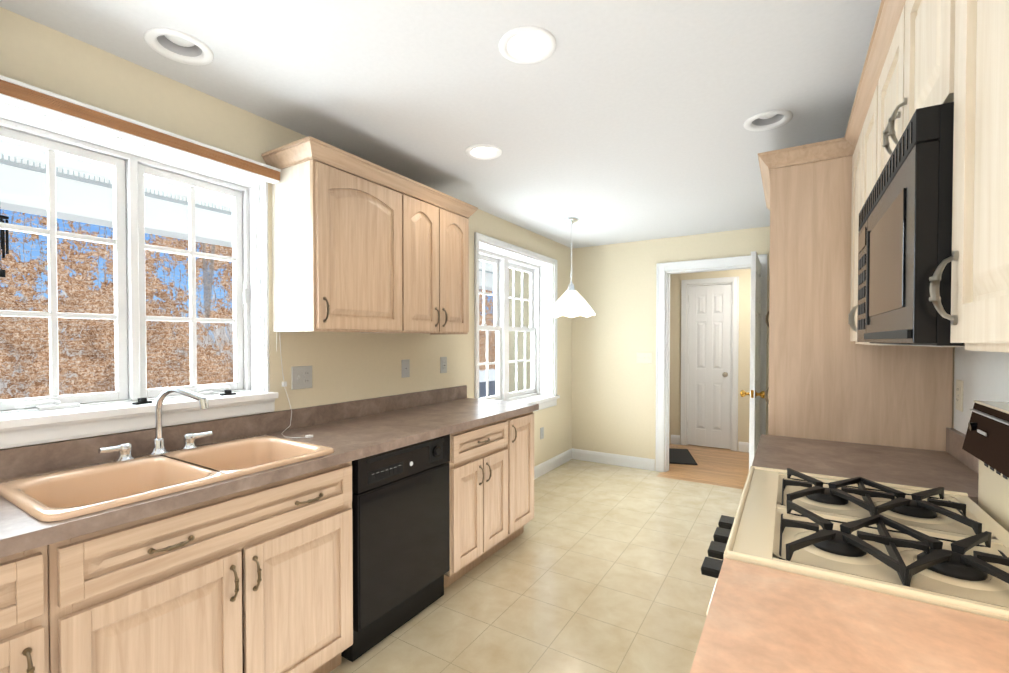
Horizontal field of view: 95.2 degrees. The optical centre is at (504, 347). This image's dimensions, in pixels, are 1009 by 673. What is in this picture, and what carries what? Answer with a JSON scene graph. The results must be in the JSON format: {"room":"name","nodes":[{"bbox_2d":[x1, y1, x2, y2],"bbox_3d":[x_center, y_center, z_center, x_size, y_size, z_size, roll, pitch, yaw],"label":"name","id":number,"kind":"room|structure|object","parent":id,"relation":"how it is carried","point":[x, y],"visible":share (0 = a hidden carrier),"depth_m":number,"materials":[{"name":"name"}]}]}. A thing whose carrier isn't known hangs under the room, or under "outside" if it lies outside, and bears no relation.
{"room":"kitchen","nodes":[
{"label":"kitchen","id":0,"kind":"room"},
{"bbox_2d":[0,7,571,466],"bbox_3d":[-0.967,0.112,2.695,0.250,2.400,6.440,1,1,32],"label":"wall","id":1,"kind":"structure","parent":0,"point":[346,367],"depth_m":2.29,"materials":[{"name":"beige paint"}]},
{"bbox_2d":[0,101,277,448],"bbox_3d":[-1.456,-0.254,1.809,0.262,1.134,1.036,1,1,32],"label":"window","id":2,"kind":"structure","parent":1,"relation":"in","point":[54,416],"depth_m":1.85,"materials":[{"name":"white wood"}]},
{"bbox_2d":[0,75,280,350],"bbox_3d":[-1.341,-0.400,1.736,0.057,0.854,1.032,1,1,32],"label":"blind valance","id":3,"kind":"object","parent":2,"relation":"attached to","point":[32,98],"visible":1,"depth_m":1.66,"materials":[{"name":"white"}]},
{"bbox_2d":[132,390,235,404],"bbox_3d":[-1.330,0.205,1.939,0.053,0.022,0.394,1,1,32],"label":"hardware piece","id":4,"kind":"object","parent":2,"relation":"attached to","point":[145,401],"visible":0.98,"depth_m":1.80,"materials":[{"name":"black"}]},
{"bbox_2d":[291,366,311,389],"bbox_3d":[-1.026,0.152,2.344,0.017,0.115,0.116,1,1,32],"label":"outlet","id":5,"kind":"object","parent":1,"relation":"attached to","point":[301,377],"visible":1,"depth_m":2.34,"materials":[{"name":"grey plastic"}]},
{"bbox_2d":[265,136,472,333],"bbox_3d":[-0.669,-0.498,2.611,0.328,0.832,1.154,1,1,32],"label":"upper cabinet","id":6,"kind":"object","parent":1,"relation":"attached to","point":[360,245],"depth_m":2.25,"materials":[{"name":"brown wood"}]},
{"bbox_2d":[279,333,312,437],"bbox_3d":[-0.985,0.166,2.151,0.279,0.476,0.138,1,1,32],"label":"cord","id":7,"kind":"object","parent":6,"relation":"hanging from","point":[284,384],"visible":1,"depth_m":2.24,"materials":[{"name":"white plastic"}]},
{"bbox_2d":[402,359,409,377],"bbox_3d":[-0.638,0.136,2.980,0.008,0.115,0.070,1,1,32],"label":"outlet plate","id":8,"kind":"object","parent":1,"relation":"attached to","point":[405,368],"visible":1,"depth_m":2.98,"materials":[{"name":"grey plastic"}]},
{"bbox_2d":[440,357,446,372],"bbox_3d":[-0.435,0.124,3.307,0.010,0.115,0.070,1,1,32],"label":"outlet plate","id":9,"kind":"object","parent":1,"relation":"attached to","point":[443,364],"visible":1,"depth_m":3.30,"materials":[{"name":"grey plastic"}]},
{"bbox_2d":[474,232,559,411],"bbox_3d":[0.065,-0.146,4.317,0.295,1.540,1.510,1,1,32],"label":"nook window","id":10,"kind":"structure","parent":1,"relation":"in","point":[502,258],"depth_m":4.55,"materials":[{"name":"white wood"}]},
{"bbox_2d":[540,427,543,439],"bbox_3d":[0.379,0.862,4.637,0.008,0.115,0.070,1,1,32],"label":"electrical outlet plate","id":11,"kind":"object","parent":1,"relation":"attached to","point":[542,433],"visible":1,"depth_m":4.63,"materials":[{"name":"grey plastic"}]},
{"bbox_2d":[534,448,572,479],"bbox_3d":[0.242,1.226,4.416,0.015,0.118,2.029,1,1,32],"label":"baseboard","id":12,"kind":"structure","parent":1,"relation":"attached to","point":[543,468],"depth_m":4.83,"materials":[{"name":"white wood"}]},
{"bbox_2d":[0,0,880,248],"bbox_3d":[0.847,-1.163,2.377,3.650,0.160,7.840,1,1,32],"label":"ceiling","id":13,"kind":"structure","parent":0,"point":[606,122],"depth_m":1.90,"materials":[{"name":"white paint"}]},
{"bbox_2d":[144,28,213,64],"bbox_3d":[-1.157,-1.120,1.643,0.204,0.110,0.204,1,1,32],"label":"recessed light","id":14,"kind":"object","parent":13,"relation":"in","point":[178,46],"visible":0.77,"depth_m":1.66,"materials":[{"name":"white"}]},
{"bbox_2d":[465,144,501,159],"bbox_3d":[-0.116,-1.133,2.554,0.204,0.107,0.204,1,1,32],"label":"recessed light","id":15,"kind":"object","parent":13,"relation":"in","point":[483,151],"visible":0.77,"depth_m":2.57,"materials":[{"name":"white"}]},
{"bbox_2d":[499,26,555,63],"bbox_3d":[0.081,-1.118,1.634,0.204,0.107,0.204,1,1,32],"label":"recessed light","id":16,"kind":"object","parent":13,"relation":"in","point":[527,45],"visible":0.85,"depth_m":1.64,"materials":[{"name":"white"}]},
{"bbox_2d":[547,217,594,317],"bbox_3d":[0.579,-0.687,3.985,0.426,0.840,0.426,1,1,32],"label":"pendant light","id":17,"kind":"object","parent":13,"relation":"hanging from","point":[571,302],"visible":1,"depth_m":3.89,"materials":[{"name":"white glass"}]},
{"bbox_2d":[744,110,792,130],"bbox_3d":[1.252,-1.128,2.191,0.204,0.110,0.204,1,1,32],"label":"recessed light","id":18,"kind":"object","parent":13,"relation":"in","point":[768,120],"visible":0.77,"depth_m":2.21,"materials":[{"name":"white"}]},
{"bbox_2d":[509,268,530,392],"bbox_3d":[0.660,0.056,6.297,0.770,2.400,1.400,1,1,32],"label":"wall","id":19,"kind":"structure","parent":0,"point":[521,338],"depth_m":5.76,"materials":[{"name":"beige paint"}]},
{"bbox_2d":[329,443,748,672],"bbox_3d":[0.571,1.344,2.586,4.300,0.060,7.840,1,1,32],"label":"floor","id":20,"kind":"structure","parent":0,"point":[594,567],"depth_m":2.53,"materials":[{"name":"beige tile"}]},
{"bbox_2d":[0,531,103,672],"bbox_3d":[-1.506,0.902,1.003,0.616,0.872,0.765,1,1,32],"label":"base cabinet","id":21,"kind":"object","parent":20,"relation":"on","point":[50,594],"depth_m":1.12,"materials":[{"name":"brown wood"}]},
{"bbox_2d":[100,461,352,672],"bbox_3d":[-1.124,0.893,1.621,0.616,0.872,0.976,1,1,32],"label":"base cabinet","id":22,"kind":"object","parent":20,"relation":"on","point":[257,580],"depth_m":1.47,"materials":[{"name":"brown wood"}]},
{"bbox_2d":[341,434,449,661],"bbox_3d":[-0.682,0.885,2.296,0.606,0.866,0.600,1,1,32],"label":"dishwasher","id":23,"kind":"object","parent":20,"relation":"on","point":[400,530],"visible":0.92,"depth_m":2.09,"materials":[{"name":"black painted metal"},{"name":"black plastic"}]},
{"bbox_2d":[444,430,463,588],"bbox_3d":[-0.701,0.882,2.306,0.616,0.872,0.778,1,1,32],"label":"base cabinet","id":24,"kind":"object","parent":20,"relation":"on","point":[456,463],"depth_m":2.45,"materials":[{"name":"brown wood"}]},
{"bbox_2d":[464,415,519,574],"bbox_3d":[-0.364,0.874,2.851,0.616,0.872,0.644,1,1,32],"label":"base cabinet","id":25,"kind":"object","parent":20,"relation":"on","point":[491,450],"depth_m":2.74,"materials":[{"name":"brown wood"}]},
{"bbox_2d":[0,385,538,557],"bbox_3d":[-1.059,0.385,1.701,0.637,0.135,3.905,1,1,32],"label":"countertop","id":26,"kind":"structure","parent":25,"relation":"on","point":[348,431],"depth_m":1.89,"materials":[{"name":"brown laminate"}]},
{"bbox_2d":[98,387,211,461],"bbox_3d":[-1.205,0.269,1.656,0.233,0.250,0.354,1,1,32],"label":"faucet","id":27,"kind":"object","parent":26,"relation":"on","point":[124,450],"visible":1,"depth_m":1.69,"materials":[{"name":"silver metal"}]},
{"bbox_2d":[0,435,333,521],"bbox_3d":[-1.095,0.496,1.593,0.527,0.198,0.840,1,1,32],"label":"sink","id":28,"kind":"object","parent":26,"relation":"in","point":[64,494],"visible":0.38,"depth_m":1.55,"materials":[{"name":"beige ceramic"}]},
{"bbox_2d":[520,411,533,533],"bbox_3d":[-0.158,0.868,3.184,0.616,0.872,0.422,1,1,32],"label":"base cabinet","id":29,"kind":"object","parent":20,"relation":"on","point":[526,419],"depth_m":3.11,"materials":[{"name":"brown wood"}]},
{"bbox_2d":[669,448,697,464],"bbox_3d":[1.956,1.263,5.397,0.460,0.013,0.720,0,1,14],"label":"door mat","id":30,"kind":"object","parent":20,"relation":"on","point":[680,456],"visible":0.55,"depth_m":5.28,"materials":[{"name":"black fabric"}]},
{"bbox_2d":[701,400,1008,621],"bbox_3d":[0.900,0.743,1.103,0.696,1.187,0.755,1,1,32],"label":"range","id":31,"kind":"object","parent":20,"relation":"on","point":[940,546],"visible":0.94,"depth_m":1.04,"materials":[{"name":"beige metal"}]},
{"bbox_2d":[758,137,952,450],"bbox_3d":[1.709,0.213,2.371,0.678,2.208,1.000,1,1,32],"label":"pantry cabinet","id":32,"kind":"object","parent":20,"relation":"on","point":[829,380],"visible":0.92,"depth_m":2.02,"materials":[{"name":"brown wood"}]},
{"bbox_3d":[1.294,0.891,1.709,0.678,0.872,0.671,1,1,32],"label":"base cabinet","id":33,"kind":"object","parent":20,"relation":"on","visible":0},
{"bbox_2d":[752,428,978,504],"bbox_3d":[1.303,0.385,1.696,0.657,0.135,0.674,1,1,32],"label":"countertop","id":34,"kind":"structure","parent":33,"relation":"on","point":[954,466],"depth_m":1.66,"materials":[{"name":"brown laminate"}]},
{"bbox_3d":[0.167,0.919,-0.113,0.678,0.872,2.075,1,1,32],"label":"base cabinet","id":35,"kind":"object","parent":20,"relation":"on","visible":0},
{"bbox_2d":[690,558,1008,672],"bbox_3d":[0.175,0.413,-0.130,0.657,0.135,2.087,1,1,32],"label":"countertop","id":36,"kind":"structure","parent":35,"relation":"on","point":[761,619],"depth_m":0.69,"materials":[{"name":"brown laminate"}]},
{"bbox_2d":[572,226,769,458],"bbox_3d":[2.247,0.085,4.423,3.400,2.400,0.120,1,1,32],"label":"wall","id":37,"kind":"structure","parent":0,"point":[613,397],"depth_m":4.95,"materials":[{"name":"beige paint"}]},
{"bbox_2d":[573,448,654,470],"bbox_3d":[1.176,1.217,5.022,0.905,0.118,0.014,1,1,32],"label":"baseboard","id":38,"kind":"structure","parent":37,"relation":"attached to","point":[578,454],"depth_m":5.00,"materials":[{"name":"white wood"}]},
{"bbox_2d":[636,352,651,363],"bbox_3d":[1.462,0.109,4.827,0.162,0.115,0.017,1,1,32],"label":"switch plate","id":39,"kind":"object","parent":37,"relation":"attached to","point":[643,357],"visible":1,"depth_m":4.83,"materials":[{"name":"beige plastic"}]},
{"bbox_2d":[655,254,766,471],"bbox_3d":[2.026,0.210,4.562,0.990,2.145,0.169,1,1,32],"label":"door frame","id":40,"kind":"structure","parent":37,"relation":"attached to","point":[663,346],"depth_m":4.71,"materials":[{"name":"white wood"}]},
{"bbox_2d":[740,251,764,469],"bbox_3d":[2.136,0.268,3.920,0.181,2.035,0.802,1,1,32],"label":"kitchen door","id":41,"kind":"structure","parent":37,"relation":"in","point":[754,393],"depth_m":3.59,"materials":[{"name":"white wood"}]},
{"bbox_2d":[669,269,750,442],"bbox_3d":[2.603,0.063,5.854,4.300,2.400,0.130,1,1,32],"label":"wall","id":42,"kind":"structure","parent":0,"point":[744,275],"depth_m":5.72,"materials":[{"name":"beige paint"}]},
{"bbox_2d":[680,276,738,450],"bbox_3d":[2.334,0.191,6.004,1.287,2.140,0.142,1,1,32],"label":"door frame","id":43,"kind":"structure","parent":42,"relation":"attached to","point":[733,281],"depth_m":5.73,"materials":[{"name":"white wood"}]},
{"bbox_2d":[688,284,731,448],"bbox_3d":[2.572,0.236,5.801,0.499,2.040,0.108,1,1,32],"label":"hall door","id":44,"kind":"structure","parent":42,"relation":"in","point":[709,379],"depth_m":5.81,"materials":[{"name":"white wood"}]},
{"bbox_2d":[738,442,748,451],"bbox_3d":[3.627,1.215,5.155,1.805,0.118,0.014,1,1,32],"label":"baseboard","id":45,"kind":"structure","parent":42,"relation":"attached to","point":[742,446],"depth_m":5.59,"materials":[{"name":"white wood"}]},
{"bbox_2d":[952,347,1008,434],"bbox_3d":[1.426,0.136,1.145,0.120,2.400,6.320,1,1,32],"label":"wall","id":46,"kind":"structure","parent":0,"point":[983,375],"depth_m":1.59,"materials":[{"name":"white paint"}]},
{"bbox_2d":[848,72,867,344],"bbox_3d":[1.443,-0.444,1.595,0.328,0.870,0.675,1,1,32],"label":"upper cabinet","id":47,"kind":"object","parent":46,"relation":"attached to","point":[858,134],"depth_m":1.77,"materials":[{"name":"beige wood"}]},
{"bbox_2d":[864,0,895,345],"bbox_3d":[1.184,-0.438,1.177,0.328,0.870,0.454,1,1,32],"label":"upper cabinet","id":48,"kind":"object","parent":46,"relation":"attached to","point":[882,66],"depth_m":1.33,"materials":[{"name":"beige wood"}]},
{"bbox_2d":[892,0,939,345],"bbox_3d":[0.945,-0.432,0.791,0.328,0.870,0.452,1,1,32],"label":"upper cabinet","id":49,"kind":"object","parent":46,"relation":"attached to","point":[923,53],"depth_m":1.01,"materials":[{"name":"beige wood"}]},
{"bbox_2d":[857,102,964,346],"bbox_3d":[1.043,-0.204,1.000,0.376,0.400,0.754,1,1,32],"label":"over-the-range microwave","id":50,"kind":"object","parent":49,"relation":"attached to","point":[905,235],"visible":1,"depth_m":0.80,"materials":[{"name":"black"}]},
{"bbox_2d":[956,380,963,411],"bbox_3d":[1.718,0.181,1.742,0.008,0.115,0.070,1,1,32],"label":"outlet","id":51,"kind":"object","parent":46,"relation":"attached to","point":[959,395],"visible":1,"depth_m":1.73,"materials":[{"name":"beige plastic"}]},
{"bbox_2d":[932,0,1008,352],"bbox_3d":[0.734,-0.427,0.449,0.328,0.870,0.495,1,1,32],"label":"upper cabinet","id":52,"kind":"object","parent":46,"relation":"attached to","point":[972,36],"depth_m":0.65,"materials":[{"name":"beige wood"}]},
{"label":"outside","id":53,"kind":"structure","parent":0,"visible":0},
{"bbox_2d":[0,209,495,399],"bbox_3d":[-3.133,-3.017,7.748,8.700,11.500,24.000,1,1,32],"label":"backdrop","id":54,"kind":"structure","parent":53,"point":[75,286],"depth_m":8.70,"materials":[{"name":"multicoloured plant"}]},
{"bbox_2d":[479,381,495,397],"bbox_3d":[-3.113,1.693,7.808,8.748,0.080,24.000,1,1,32],"label":"snow","id":55,"kind":"object","parent":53,"point":[492,387],"depth_m":16.66,"materials":[{"name":"white"}]},
{"bbox_3d":[-0.892,0.310,7.355,0.240,2.699,14.240,1,1,32],"label":"posts","id":56,"kind":"object","parent":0,"visible":0},
{"bbox_2d":[0,139,492,290],"bbox_3d":[-0.268,-1.394,6.296,2.368,0.740,22.500,1,1,32],"label":"roof beam","id":57,"kind":"structure","parent":56,"relation":"on","point":[94,182],"depth_m":3.52,"materials":[{"name":"white"}]},
{"bbox_2d":[0,215,8,276],"bbox_3d":[-3.311,-0.718,3.026,0.080,0.510,0.080,1,1,32],"label":"wind chime","id":58,"kind":"object","parent":57,"relation":"hanging from","point":[2,241],"depth_m":3.04,"materials":[{"name":"black metal"}]}
]}

